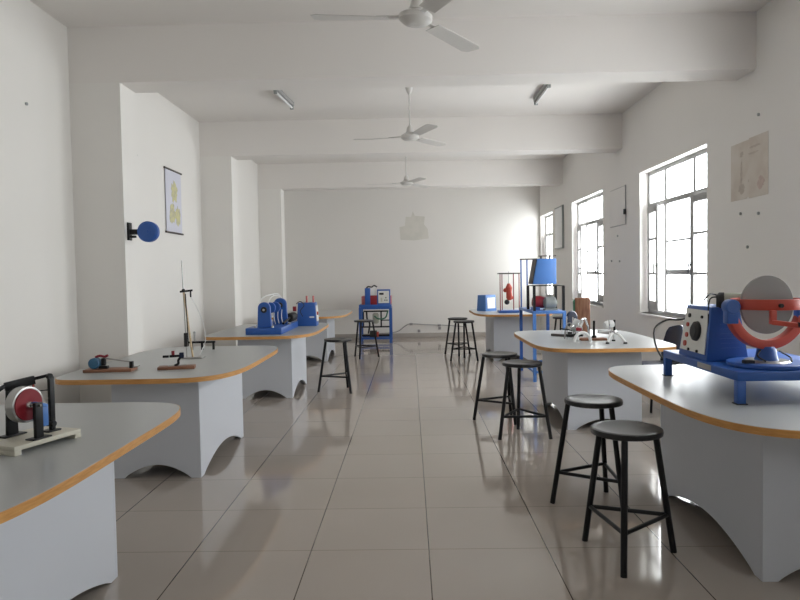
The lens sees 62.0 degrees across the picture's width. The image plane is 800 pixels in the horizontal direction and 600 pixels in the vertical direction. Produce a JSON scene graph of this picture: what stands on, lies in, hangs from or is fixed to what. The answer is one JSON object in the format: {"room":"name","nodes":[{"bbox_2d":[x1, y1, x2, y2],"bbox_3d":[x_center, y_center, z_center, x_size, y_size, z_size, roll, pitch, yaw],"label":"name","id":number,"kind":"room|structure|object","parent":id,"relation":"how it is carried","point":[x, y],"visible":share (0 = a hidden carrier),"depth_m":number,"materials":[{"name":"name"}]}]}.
{"room":"science classroom","nodes":[
{"label":"science classroom","id":0,"kind":"room"},
{"bbox_2d":[0,0,285,404],"bbox_3d":[-2.639,-0.527,5.768,0.655,3.500,18.350,-1,2,1],"label":"wall","id":1,"kind":"structure","parent":0,"point":[74,290],"depth_m":5.60,"materials":[{"name":"paint"}]},
{"bbox_2d":[127,221,159,241],"bbox_3d":[-2.183,-0.580,5.669,0.260,0.176,0.080,-1,2,1],"label":"wall fan","id":2,"kind":"object","parent":1,"relation":"attached to","point":[147,231],"visible":1,"depth_m":5.64,"materials":[{"name":"blue paint"}]},
{"bbox_2d":[163,166,183,234],"bbox_3d":[-2.699,-1.170,7.951,0.022,0.762,0.570,-1,2,1],"label":"scroll","id":3,"kind":"object","parent":1,"relation":"attached to","point":[172,177],"visible":1,"depth_m":7.92,"materials":[{"name":"paper"}]},
{"bbox_2d":[30,0,770,190],"bbox_3d":[0.079,-2.163,5.665,6.145,0.613,18.350,-1,2,1],"label":"ceiling","id":4,"kind":"structure","parent":0,"point":[221,63],"depth_m":5.54,"materials":[{"name":"paint"}]},
{"bbox_2d":[273,90,293,109],"bbox_3d":[-1.341,-2.331,7.696,0.056,0.088,0.720,-1,2,6],"label":"tube light","id":5,"kind":"object","parent":4,"relation":"attached to","point":[279,93],"visible":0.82,"depth_m":7.67,"materials":[{"name":"paint"}]},
{"bbox_2d":[310,0,478,51],"bbox_3d":[0.178,-1.956,4.085,1.149,0.614,0.998,1,3,39],"label":"ceiling fan","id":6,"kind":"object","parent":4,"relation":"hanging from","point":[417,15],"visible":1,"depth_m":4.00,"materials":[{"name":"metal"}]},
{"bbox_2d":[367,157,430,187],"bbox_3d":[-0.039,-2.194,10.889,0.998,0.650,1.152,-1,2,7],"label":"ceiling fan","id":7,"kind":"object","parent":4,"relation":"hanging from","point":[406,182],"visible":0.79,"depth_m":10.85,"materials":[{"name":"metal"}]},
{"bbox_2d":[353,87,445,145],"bbox_3d":[-0.033,-2.084,7.446,0.998,0.605,1.152,-1,2,9],"label":"ceiling fan","id":8,"kind":"object","parent":4,"relation":"hanging from","point":[410,135],"visible":0.96,"depth_m":7.40,"materials":[{"name":"metal"}]},
{"bbox_2d":[534,84,550,104],"bbox_3d":[1.634,-2.379,7.655,0.056,0.088,0.770,-1,2,1],"label":"tube light","id":9,"kind":"object","parent":4,"relation":"attached to","point":[545,87],"visible":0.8,"depth_m":7.63,"materials":[{"name":"paint"}]},
{"bbox_2d":[284,186,540,333],"bbox_3d":[0.238,-0.923,14.778,5.685,3.500,0.230,-1,2,1],"label":"wall","id":10,"kind":"structure","parent":0,"point":[339,244],"depth_m":14.66,"materials":[{"name":"paint"}]},
{"bbox_2d":[335,332,485,337],"bbox_3d":[0.265,0.780,14.723,5.685,0.100,0.012,-1,2,1],"label":"baseboard","id":11,"kind":"structure","parent":10,"relation":"attached to","point":[470,334],"depth_m":14.71,"materials":[{"name":"tile"}]},
{"bbox_2d":[399,212,428,239],"bbox_3d":[0.307,-1.629,14.635,0.640,0.640,0.004,-1,2,1],"label":"poster","id":12,"kind":"object","parent":10,"relation":"attached to","point":[414,228],"visible":1,"depth_m":14.64,"materials":[{"name":"paper"}]},
{"bbox_2d":[379,323,462,333],"bbox_3d":[0.460,0.620,14.705,1.951,0.234,0.030,-1,2,1],"label":"cable","id":13,"kind":"object","parent":10,"relation":"attached to","point":[409,323],"visible":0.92,"depth_m":14.69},
{"bbox_2d":[71,336,799,599],"bbox_3d":[0.136,1.237,5.796,6.145,0.120,18.350,-1,2,1],"label":"floor","id":14,"kind":"structure","parent":0,"point":[391,488],"depth_m":4.02,"materials":[{"name":"tile"}]},
{"bbox_2d":[0,402,180,599],"bbox_3d":[-1.666,0.955,2.534,1.210,0.757,1.950,-1,2,1],"label":"table","id":15,"kind":"object","parent":14,"relation":"on","point":[58,539],"visible":0.94,"depth_m":2.62,"materials":[{"name":"laminate"}]},
{"bbox_2d":[0,373,80,456],"bbox_3d":[-1.460,0.434,2.616,0.210,0.270,0.310,0,2,20],"label":"apparatus","id":16,"kind":"object","parent":15,"relation":"on","point":[24,403],"visible":1,"depth_m":2.58,"materials":[{"name":"beige paint"}]},
{"bbox_2d":[55,346,277,478],"bbox_3d":[-1.686,0.849,5.282,1.200,0.757,1.970,-1,2,1],"label":"table","id":17,"kind":"object","parent":14,"relation":"on","point":[209,396],"visible":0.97,"depth_m":4.67,"materials":[{"name":"laminate"}]},
{"bbox_2d":[83,354,139,372],"bbox_3d":[-2.014,0.439,4.672,0.367,0.121,0.130,-1,2,-3],"label":"apparatus","id":18,"kind":"object","parent":17,"relation":"on","point":[97,365],"visible":1,"depth_m":4.64,"materials":[{"name":"paint"}]},
{"bbox_2d":[157,351,195,369],"bbox_3d":[-1.591,0.424,4.744,0.250,0.130,0.110,-1,2,-11],"label":"apparatus","id":19,"kind":"object","parent":17,"relation":"on","point":[177,366],"visible":1,"depth_m":4.72,"materials":[{"name":"wood"}]},
{"bbox_2d":[180,260,205,358],"bbox_3d":[-1.670,0.074,5.359,0.176,0.785,0.154,-1,2,1],"label":"stand","id":20,"kind":"object","parent":17,"relation":"on","point":[186,339],"visible":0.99,"depth_m":5.32,"materials":[{"name":"metal"}]},
{"bbox_2d":[189,331,214,349],"bbox_3d":[-1.773,0.362,5.965,0.230,0.166,0.030,-1,2,-3],"label":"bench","id":21,"kind":"object","parent":17,"relation":"on","point":[194,332],"visible":0.91,"depth_m":5.95,"materials":[{"name":"black paint"}]},
{"bbox_2d":[204,323,328,398],"bbox_3d":[-1.548,0.734,8.198,1.210,0.757,2.000,-1,2,1],"label":"table","id":22,"kind":"object","parent":14,"relation":"on","point":[281,373],"visible":0.84,"depth_m":7.66,"materials":[{"name":"laminate"}]},
{"bbox_2d":[245,293,304,334],"bbox_3d":[-1.445,0.142,7.909,0.525,0.445,1.090,-1,2,1],"label":"machine","id":23,"kind":"object","parent":22,"relation":"on","point":[283,321],"visible":1,"depth_m":7.59,"materials":[{"name":"blue paint"}]},
{"bbox_2d":[297,296,318,325],"bbox_3d":[-1.193,0.139,8.650,0.269,0.385,0.219,-1,2,1],"label":"control box","id":24,"kind":"object","parent":22,"relation":"on","point":[310,317],"visible":0.98,"depth_m":8.55,"materials":[{"name":"blue paint"}]},
{"bbox_2d":[271,310,351,360],"bbox_3d":[-1.470,0.607,11.455,1.210,0.757,2.000,-1,2,1],"label":"table","id":25,"kind":"object","parent":14,"relation":"on","point":[314,344],"visible":0.59,"depth_m":10.91,"materials":[{"name":"laminate"}]},
{"bbox_2d":[317,337,351,393],"bbox_3d":[-0.790,0.786,8.061,0.432,0.638,0.458,-1,2,-9],"label":"stool","id":26,"kind":"object","parent":14,"relation":"on","point":[344,340],"visible":1,"depth_m":8.02,"materials":[{"name":"black paint"}]},
{"bbox_2d":[354,319,379,358],"bbox_3d":[-0.619,0.660,11.250,0.458,0.638,0.432,0,2,16],"label":"stool","id":27,"kind":"object","parent":14,"relation":"on","point":[361,321],"visible":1,"depth_m":11.32,"materials":[{"name":"black paint"}]},
{"bbox_2d":[359,285,392,342],"bbox_3d":[-0.504,0.279,13.870,0.670,1.194,0.580,-1,2,1],"label":"machine","id":28,"kind":"object","parent":14,"relation":"on","point":[378,298],"visible":0.92,"depth_m":13.61,"materials":[{"name":"blue paint"}]},
{"bbox_2d":[361,295,391,304],"bbox_3d":[-0.483,-0.001,13.894,0.610,0.170,0.450,-1,2,1],"label":"apparatus","id":29,"kind":"object","parent":28,"relation":"on","point":[363,297],"depth_m":13.67,"materials":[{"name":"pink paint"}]},
{"bbox_2d":[444,317,470,355],"bbox_3d":[0.956,0.624,11.493,0.432,0.638,0.458,0,3,31],"label":"stool","id":30,"kind":"object","parent":14,"relation":"on","point":[458,343],"visible":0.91,"depth_m":11.54,"materials":[{"name":"black paint"}]},
{"bbox_2d":[450,320,478,360],"bbox_3d":[1.040,0.649,10.805,0.458,0.638,0.432,-1,2,6],"label":"stool","id":31,"kind":"object","parent":14,"relation":"on","point":[463,347],"visible":1,"depth_m":10.66,"materials":[{"name":"black paint"}]},
{"bbox_2d":[473,351,517,424],"bbox_3d":[0.904,0.824,6.347,0.432,0.638,0.458,-1,2,4],"label":"stool","id":32,"kind":"object","parent":14,"relation":"on","point":[507,355],"visible":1,"depth_m":6.33,"materials":[{"name":"black paint"}]},
{"bbox_2d":[469,308,551,360],"bbox_3d":[1.815,0.563,11.155,1.210,0.757,1.900,-1,2,1],"label":"table","id":33,"kind":"object","parent":14,"relation":"on","point":[500,327],"visible":0.58,"depth_m":10.57,"materials":[{"name":"laminate"}]},
{"bbox_2d":[477,295,496,310],"bbox_3d":[1.477,0.048,11.336,0.260,0.270,0.228,-3,3,-37],"label":"control box","id":34,"kind":"object","parent":33,"relation":"on","point":[484,302],"visible":0.99,"depth_m":11.25,"materials":[{"name":"blue paint"}]},
{"bbox_2d":[497,272,519,312],"bbox_3d":[1.747,-0.127,10.699,0.340,0.660,0.260,-1,2,1],"label":"cage","id":35,"kind":"object","parent":33,"relation":"on","point":[508,289],"visible":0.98,"depth_m":10.66,"materials":[{"name":"blue paint"}]},
{"bbox_2d":[498,359,552,439],"bbox_3d":[1.049,0.845,5.745,0.458,0.638,0.432,-1,2,1],"label":"stool","id":36,"kind":"object","parent":14,"relation":"on","point":[518,363],"visible":1,"depth_m":5.59,"materials":[{"name":"black paint"}]},
{"bbox_2d":[519,255,565,381],"bbox_3d":[1.906,0.218,8.978,0.420,1.612,1.060,-1,2,1],"label":"stand","id":37,"kind":"object","parent":14,"relation":"on","point":[543,271],"visible":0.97,"depth_m":8.49,"materials":[{"name":"paint"}]},
{"bbox_2d":[519,307,565,313],"bbox_3d":[1.905,0.137,8.975,0.420,0.035,1.060,-1,2,1],"label":"shelf","id":38,"kind":"object","parent":37,"relation":"attached to","point":[538,310],"depth_m":8.59,"materials":[{"name":"blue metal"}]},
{"bbox_2d":[553,316,561,329],"bbox_3d":[2.764,0.600,11.339,0.458,0.638,0.432,-1,2,1],"label":"stool","id":39,"kind":"object","parent":14,"relation":"on","point":[554,317],"visible":0.33,"depth_m":11.20,"materials":[{"name":"black paint"}]},
{"bbox_2d":[550,394,622,506],"bbox_3d":[1.120,0.910,4.015,0.432,0.638,0.458,-1,2,4],"label":"stool","id":40,"kind":"object","parent":14,"relation":"on","point":[601,402],"visible":0.98,"depth_m":4.00,"materials":[{"name":"black paint"}]},
{"bbox_2d":[514,330,675,429],"bbox_3d":[1.806,0.745,6.458,1.210,0.757,1.830,-1,2,1],"label":"table","id":41,"kind":"object","parent":14,"relation":"on","point":[569,367],"visible":0.77,"depth_m":5.88,"materials":[{"name":"laminate"}]},
{"bbox_2d":[551,331,575,336],"bbox_3d":[1.619,0.337,6.602,0.060,0.053,0.275,-3,3,-41],"label":"bar","id":42,"kind":"object","parent":41,"relation":"on","point":[569,332],"visible":0.38,"depth_m":6.61,"materials":[{"name":"black metal"}]},
{"bbox_2d":[566,311,577,331],"bbox_3d":[1.705,0.233,6.610,0.090,0.257,0.152,0,2,25],"label":"stand","id":43,"kind":"object","parent":41,"relation":"on","point":[570,314],"visible":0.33,"depth_m":6.58,"materials":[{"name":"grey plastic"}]},
{"bbox_2d":[573,298,589,332],"bbox_3d":[1.891,0.161,6.935,0.172,0.370,0.050,-1,2,7],"label":"wooden slab","id":44,"kind":"object","parent":41,"relation":"on","point":[581,306],"visible":0.54,"depth_m":6.91,"materials":[{"name":"brown wood"}]},
{"bbox_2d":[561,316,608,341],"bbox_3d":[1.731,0.269,6.149,0.446,0.220,0.398,-1,2,1],"label":"model","id":45,"kind":"object","parent":41,"relation":"on","point":[576,325],"visible":0.97,"depth_m":6.22},
{"bbox_2d":[599,320,626,343],"bbox_3d":[1.899,0.283,5.979,0.183,0.200,0.278,-1,2,-6],"label":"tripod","id":46,"kind":"object","parent":41,"relation":"on","point":[608,324],"visible":1,"depth_m":6.01,"materials":[{"name":"white paint"}]},
{"bbox_2d":[603,320,614,328],"bbox_3d":[1.897,0.223,6.046,0.093,0.080,0.072,-1,2,-13],"label":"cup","id":47,"kind":"object","parent":46,"relation":"attached to","point":[608,324],"depth_m":6.02,"materials":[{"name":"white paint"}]},
{"bbox_2d":[582,420,676,577],"bbox_3d":[1.093,0.941,3.220,0.458,0.638,0.432,0,2,22],"label":"stool","id":48,"kind":"object","parent":14,"relation":"on","point":[625,431],"visible":1,"depth_m":3.27,"materials":[{"name":"black paint"}]},
{"bbox_2d":[642,325,682,412],"bbox_3d":[2.640,0.679,6.743,0.435,0.841,0.415,-1,2,-7],"label":"chair","id":49,"kind":"object","parent":14,"relation":"on","point":[673,335],"visible":0.2,"depth_m":6.79,"materials":[{"name":"black plastic"}]},
{"bbox_2d":[608,364,799,581],"bbox_3d":[1.934,0.854,3.588,1.210,0.757,1.940,-1,2,1],"label":"table","id":50,"kind":"object","parent":14,"relation":"on","point":[740,464],"visible":0.79,"depth_m":3.20,"materials":[{"name":"laminate"}]},
{"bbox_2d":[653,276,799,404],"bbox_3d":[1.913,0.164,3.765,0.627,0.608,1.563,-1,2,1],"label":"machine","id":51,"kind":"object","parent":50,"relation":"on","point":[714,339],"visible":1,"depth_m":3.33,"materials":[{"name":"blue paint"}]},
{"bbox_2d":[540,0,799,360],"bbox_3d":[3.063,-0.619,5.681,0.230,3.500,18.350,-1,2,1],"label":"wall","id":52,"kind":"structure","parent":0,"point":[675,121],"depth_m":7.66,"materials":[{"name":"paint"}]},
{"bbox_2d":[543,214,552,296],"bbox_3d":[3.124,-0.917,13.941,0.150,1.757,1.220,-1,2,1],"label":"window","id":53,"kind":"structure","parent":52,"relation":"in","point":[549,234],"depth_m":14.20,"materials":[{"name":"paint"}]},
{"bbox_2d":[555,205,563,248],"bbox_3d":[3.025,-1.374,12.671,0.035,0.800,0.685,-1,2,1],"label":"notice board","id":54,"kind":"object","parent":52,"relation":"attached to","point":[559,211],"visible":1,"depth_m":12.60,"materials":[{"name":"white paint"}]},
{"bbox_2d":[571,192,603,307],"bbox_3d":[3.078,-0.796,10.812,0.150,1.757,1.910,-1,2,1],"label":"window","id":55,"kind":"structure","parent":52,"relation":"in","point":[599,221],"depth_m":11.01,"materials":[{"name":"paint"}]},
{"bbox_2d":[610,185,625,227],"bbox_3d":[2.972,-1.271,9.115,0.035,0.520,0.680,-1,2,1],"label":"notice board","id":56,"kind":"object","parent":52,"relation":"attached to","point":[617,196],"visible":1,"depth_m":9.09,"materials":[{"name":"paint"}]},
{"bbox_2d":[638,148,706,321],"bbox_3d":[3.027,-0.662,7.356,0.150,1.757,1.910,-1,2,1],"label":"window","id":57,"kind":"structure","parent":52,"relation":"in","point":[696,195],"depth_m":7.67,"materials":[{"name":"paint"}]},
{"bbox_2d":[731,130,768,201],"bbox_3d":[2.930,-1.104,5.598,0.014,0.500,0.638,-1,2,1],"label":"poster","id":58,"kind":"object","parent":52,"relation":"attached to","point":[749,158],"visible":1,"depth_m":5.55,"materials":[{"name":"brown paper"}]},
{"bbox_2d":[754,42,799,355],"bbox_3d":[2.942,-0.417,5.194,0.022,2.936,0.647,-1,2,1],"label":"wall","id":59,"kind":"structure","parent":52,"relation":"attached to","point":[777,80],"depth_m":5.11,"materials":[{"name":"paint"}]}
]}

